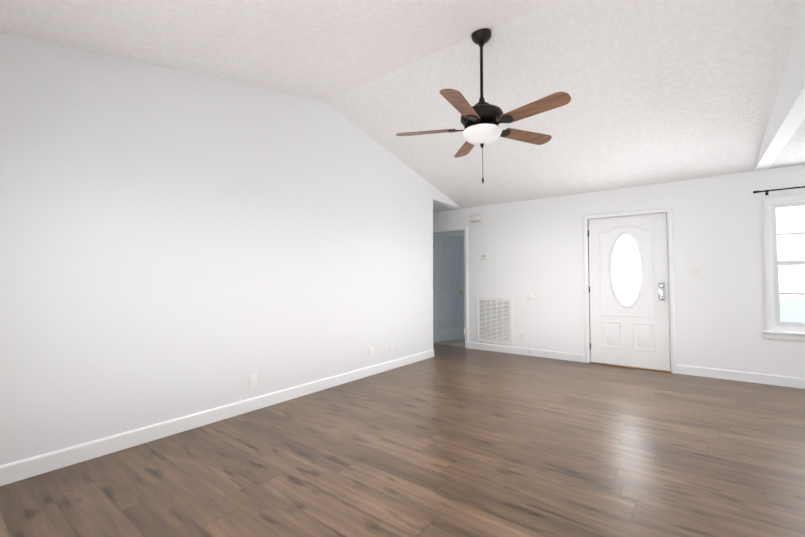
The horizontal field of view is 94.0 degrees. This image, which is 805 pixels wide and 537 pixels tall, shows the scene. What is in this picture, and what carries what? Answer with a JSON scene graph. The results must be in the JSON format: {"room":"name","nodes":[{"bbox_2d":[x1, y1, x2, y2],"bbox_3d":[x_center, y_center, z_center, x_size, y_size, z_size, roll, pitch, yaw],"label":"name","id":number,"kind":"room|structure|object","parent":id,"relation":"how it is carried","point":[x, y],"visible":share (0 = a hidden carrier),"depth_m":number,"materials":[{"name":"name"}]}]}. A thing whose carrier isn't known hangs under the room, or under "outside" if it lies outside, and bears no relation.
{"room":"empty living room","nodes":[
{"label":"empty living room","id":0,"kind":"room"},
{"bbox_2d":[0,32,461,465],"bbox_3d":[-0.898,-0.417,4.076,0.120,3.409,6.531,-1,-2,37],"label":"wall","id":1,"kind":"structure","parent":0,"point":[174,244],"depth_m":2.88,"materials":[{"name":"white paint"}]},
{"bbox_2d":[0,349,433,485],"bbox_3d":[-1.136,1.218,3.599,0.014,0.110,5.330,-1,-2,37],"label":"baseboard","id":2,"kind":"structure","parent":1,"relation":"attached to","point":[12,472],"depth_m":2.80,"materials":[{"name":"white paint"}]},
{"bbox_2d":[249,374,256,388],"bbox_3d":[-1.333,1.009,3.353,0.006,0.115,0.070,-1,-2,37],"label":"electrical outlet plate","id":3,"kind":"object","parent":1,"relation":"attached to","point":[253,382],"visible":1,"depth_m":3.35,"materials":[{"name":"white plastic"}]},
{"bbox_2d":[369,347,372,356],"bbox_3d":[-0.388,1.020,4.595,0.008,0.115,0.070,-1,-2,37],"label":"electrical outlet","id":4,"kind":"object","parent":1,"relation":"attached to","point":[370,351],"visible":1,"depth_m":4.59,"materials":[{"name":"white plastic"}]},
{"bbox_2d":[0,0,556,100],"bbox_3d":[-0.350,-1.593,1.645,3.982,0.820,3.264,-1,-2,37],"label":"ceiling slope","id":5,"kind":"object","parent":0,"point":[323,50],"visible":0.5,"depth_m":2.57,"materials":[{"name":"white paint"}]},
{"bbox_2d":[396,28,570,182],"bbox_3d":[0.619,-1.270,2.903,1.312,1.212,1.299,-1,-2,37],"label":"ceiling fan","id":6,"kind":"object","parent":5,"relation":"hanging from","point":[481,120],"visible":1,"depth_m":2.83,"materials":[{"name":"brown wood"}]},
{"bbox_2d":[0,343,804,536],"bbox_3d":[1.394,1.268,2.240,8.320,0.080,6.471,-1,-2,37],"label":"floor","id":7,"kind":"structure","parent":0,"point":[450,441],"depth_m":2.34,"materials":[{"name":"brown wood"}]},
{"bbox_2d":[433,202,463,235],"bbox_3d":[1.033,-1.065,7.480,3.100,0.100,5.411,-1,-2,37],"label":"ceiling","id":8,"kind":"structure","parent":0,"point":[438,207],"depth_m":6.63,"materials":[{"name":"white paint"}]},
{"bbox_2d":[433,323,464,346],"bbox_3d":[1.648,1.463,8.205,3.100,0.084,3.340,-1,-2,37],"label":"floor","id":9,"kind":"structure","parent":0,"point":[460,342],"depth_m":7.00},
{"bbox_2d":[454,235,464,322],"bbox_3d":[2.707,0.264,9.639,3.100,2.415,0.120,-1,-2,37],"label":"door frame","id":10,"kind":"structure","parent":0,"point":[464,272],"depth_m":10.33,"materials":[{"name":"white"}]},
{"bbox_2d":[325,0,803,208],"bbox_3d":[1.627,-1.506,4.243,3.982,0.820,3.267,-1,-2,37],"label":"ceiling slope","id":11,"kind":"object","parent":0,"point":[660,91],"visible":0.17,"depth_m":3.52,"materials":[{"name":"white paint"}]},
{"bbox_2d":[433,164,804,377],"bbox_3d":[2.661,0.123,5.380,5.405,2.415,0.120,-1,-2,37],"label":"wall","id":12,"kind":"structure","parent":0,"point":[720,310],"depth_m":4.70,"materials":[{"name":"white paint"}]},
{"bbox_2d":[433,235,463,341],"bbox_3d":[0.887,0.378,7.256,0.765,2.014,0.173,1,-2,-34],"label":"bedroom door","id":13,"kind":"structure","parent":12,"relation":"in","point":[448,296],"depth_m":7.23,"materials":[{"name":"white paint"}]},
{"bbox_2d":[433,226,467,347],"bbox_3d":[0.807,0.328,6.773,0.892,2.099,0.141,-1,-2,37],"label":"door frame","id":14,"kind":"structure","parent":12,"relation":"attached to","point":[465,228],"depth_m":6.48,"materials":[{"name":"white paint"}]},
{"bbox_2d":[470,214,482,222],"bbox_3d":[1.254,-0.852,6.373,0.210,0.124,0.054,-1,-2,37],"label":"door chime","id":15,"kind":"object","parent":12,"relation":"attached to","point":[477,218],"visible":1,"depth_m":6.34,"materials":[{"name":"white plastic"}]},
{"bbox_2d":[481,254,487,259],"bbox_3d":[1.371,-0.195,6.278,0.132,0.090,0.029,-1,-2,37],"label":"thermostat","id":16,"kind":"object","parent":12,"relation":"attached to","point":[484,256],"visible":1,"depth_m":6.26,"materials":[{"name":"white plastic"}]},
{"bbox_2d":[476,296,512,345],"bbox_3d":[1.499,0.849,6.157,0.626,0.763,0.012,-1,-2,37],"label":"air vent","id":17,"kind":"object","parent":12,"relation":"in","point":[494,320],"visible":1,"depth_m":6.15,"materials":[{"name":"white plastic"}]},
{"bbox_2d":[520,332,524,339],"bbox_3d":[1.877,1.058,5.865,0.070,0.115,0.008,-1,-2,37],"label":"electrical outlet","id":18,"kind":"object","parent":12,"relation":"attached to","point":[522,335],"visible":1,"depth_m":5.86,"materials":[{"name":"white plastic"}]},
{"bbox_2d":[468,342,584,361],"bbox_3d":[1.854,1.293,5.871,1.839,0.110,0.014,-1,-2,37],"label":"baseboard","id":19,"kind":"structure","parent":12,"relation":"attached to","point":[536,352],"depth_m":5.78,"materials":[{"name":"white paint"}]},
{"bbox_2d":[527,293,533,299],"bbox_3d":[1.977,0.437,5.810,0.104,0.104,0.007,-1,-2,37],"label":"electrical outlet cover","id":20,"kind":"object","parent":12,"relation":"attached to","point":[530,296],"visible":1,"depth_m":5.80,"materials":[{"name":"white plastic"}]},
{"bbox_2d":[588,212,669,370],"bbox_3d":[3.007,0.298,5.042,0.924,2.016,0.121,-1,-2,37],"label":"front door","id":21,"kind":"structure","parent":12,"relation":"in","point":[629,291],"depth_m":5.04,"materials":[{"name":"white paint"}]},
{"bbox_2d":[589,362,670,372],"bbox_3d":[3.004,1.311,4.996,0.938,0.016,0.056,-1,-2,37],"label":"sill","id":22,"kind":"structure","parent":12,"relation":"attached to","point":[630,367],"depth_m":4.96,"materials":[{"name":"brown"}]},
{"bbox_2d":[583,207,676,372],"bbox_3d":[3.039,0.275,5.076,1.050,2.092,0.139,-1,-2,37],"label":"door frame","id":23,"kind":"structure","parent":12,"relation":"attached to","point":[669,210],"depth_m":4.91,"materials":[{"name":"white paint"}]},
{"bbox_2d":[689,266,700,275],"bbox_3d":[3.581,0.031,4.597,0.116,0.115,0.018,-1,-2,37],"label":"light switch","id":24,"kind":"object","parent":12,"relation":"attached to","point":[694,270],"visible":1,"depth_m":4.60,"materials":[{"name":"white plastic"}]},
{"bbox_2d":[677,365,804,388],"bbox_3d":[4.975,1.214,3.500,3.901,0.110,0.014,-1,-2,37],"label":"baseboard","id":25,"kind":"structure","parent":12,"relation":"attached to","point":[786,381],"depth_m":4.30,"materials":[{"name":"white paint"}]},
{"bbox_2d":[753,186,804,194],"bbox_3d":[4.433,-0.865,3.938,1.114,0.060,0.082,-1,-2,37],"label":"curtain rod","id":26,"kind":"object","parent":12,"relation":"attached to","point":[765,191],"visible":1,"depth_m":4.14,"materials":[{"name":"black metal"}]},
{"bbox_2d":[762,193,804,341],"bbox_3d":[4.480,-0.016,3.989,0.940,1.601,0.139,-1,-2,37],"label":"double-hung window","id":27,"kind":"structure","parent":12,"relation":"in","point":[794,326],"depth_m":4.18,"materials":[{"name":"white paint"}]},
{"bbox_2d":[763,330,804,335],"bbox_3d":[4.445,0.699,3.919,0.990,0.027,0.075,-1,-2,37],"label":"window sill","id":28,"kind":"structure","parent":12,"relation":"attached to","point":[786,333],"depth_m":4.09,"materials":[{"name":"white paint"}]},
{"bbox_2d":[754,0,804,170],"bbox_3d":[2.176,-0.494,1.740,0.120,3.409,6.531,-1,-2,37],"label":"wall","id":29,"kind":"structure","parent":0,"point":[787,117],"depth_m":2.90,"materials":[{"name":"white paint"}]},
{"bbox_2d":[769,119,804,168],"bbox_3d":[4.079,-1.261,1.575,3.140,0.100,4.531,-1,-2,37],"label":"ceiling","id":30,"kind":"structure","parent":0,"point":[792,152],"depth_m":3.69,"materials":[{"name":"white paint"}]},
{"bbox_3d":[3.424,0.284,4.793,0.022,2.055,0.122,-1,-2,37],"label":"door frame","id":31,"kind":"structure","parent":0,"visible":0},
{"bbox_2d":[667,224,670,370],"bbox_3d":[3.416,0.295,4.820,0.030,2.035,0.018,-1,-2,37],"label":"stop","id":32,"kind":"object","parent":31,"relation":"attached to","point":[668,288],"depth_m":4.81,"materials":[{"name":"white paint"}]},
{"label":"outside","id":33,"kind":"structure","parent":0,"visible":0},
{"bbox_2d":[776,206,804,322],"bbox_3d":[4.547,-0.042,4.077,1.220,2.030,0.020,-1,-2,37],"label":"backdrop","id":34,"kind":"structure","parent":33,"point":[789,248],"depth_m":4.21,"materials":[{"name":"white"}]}
]}

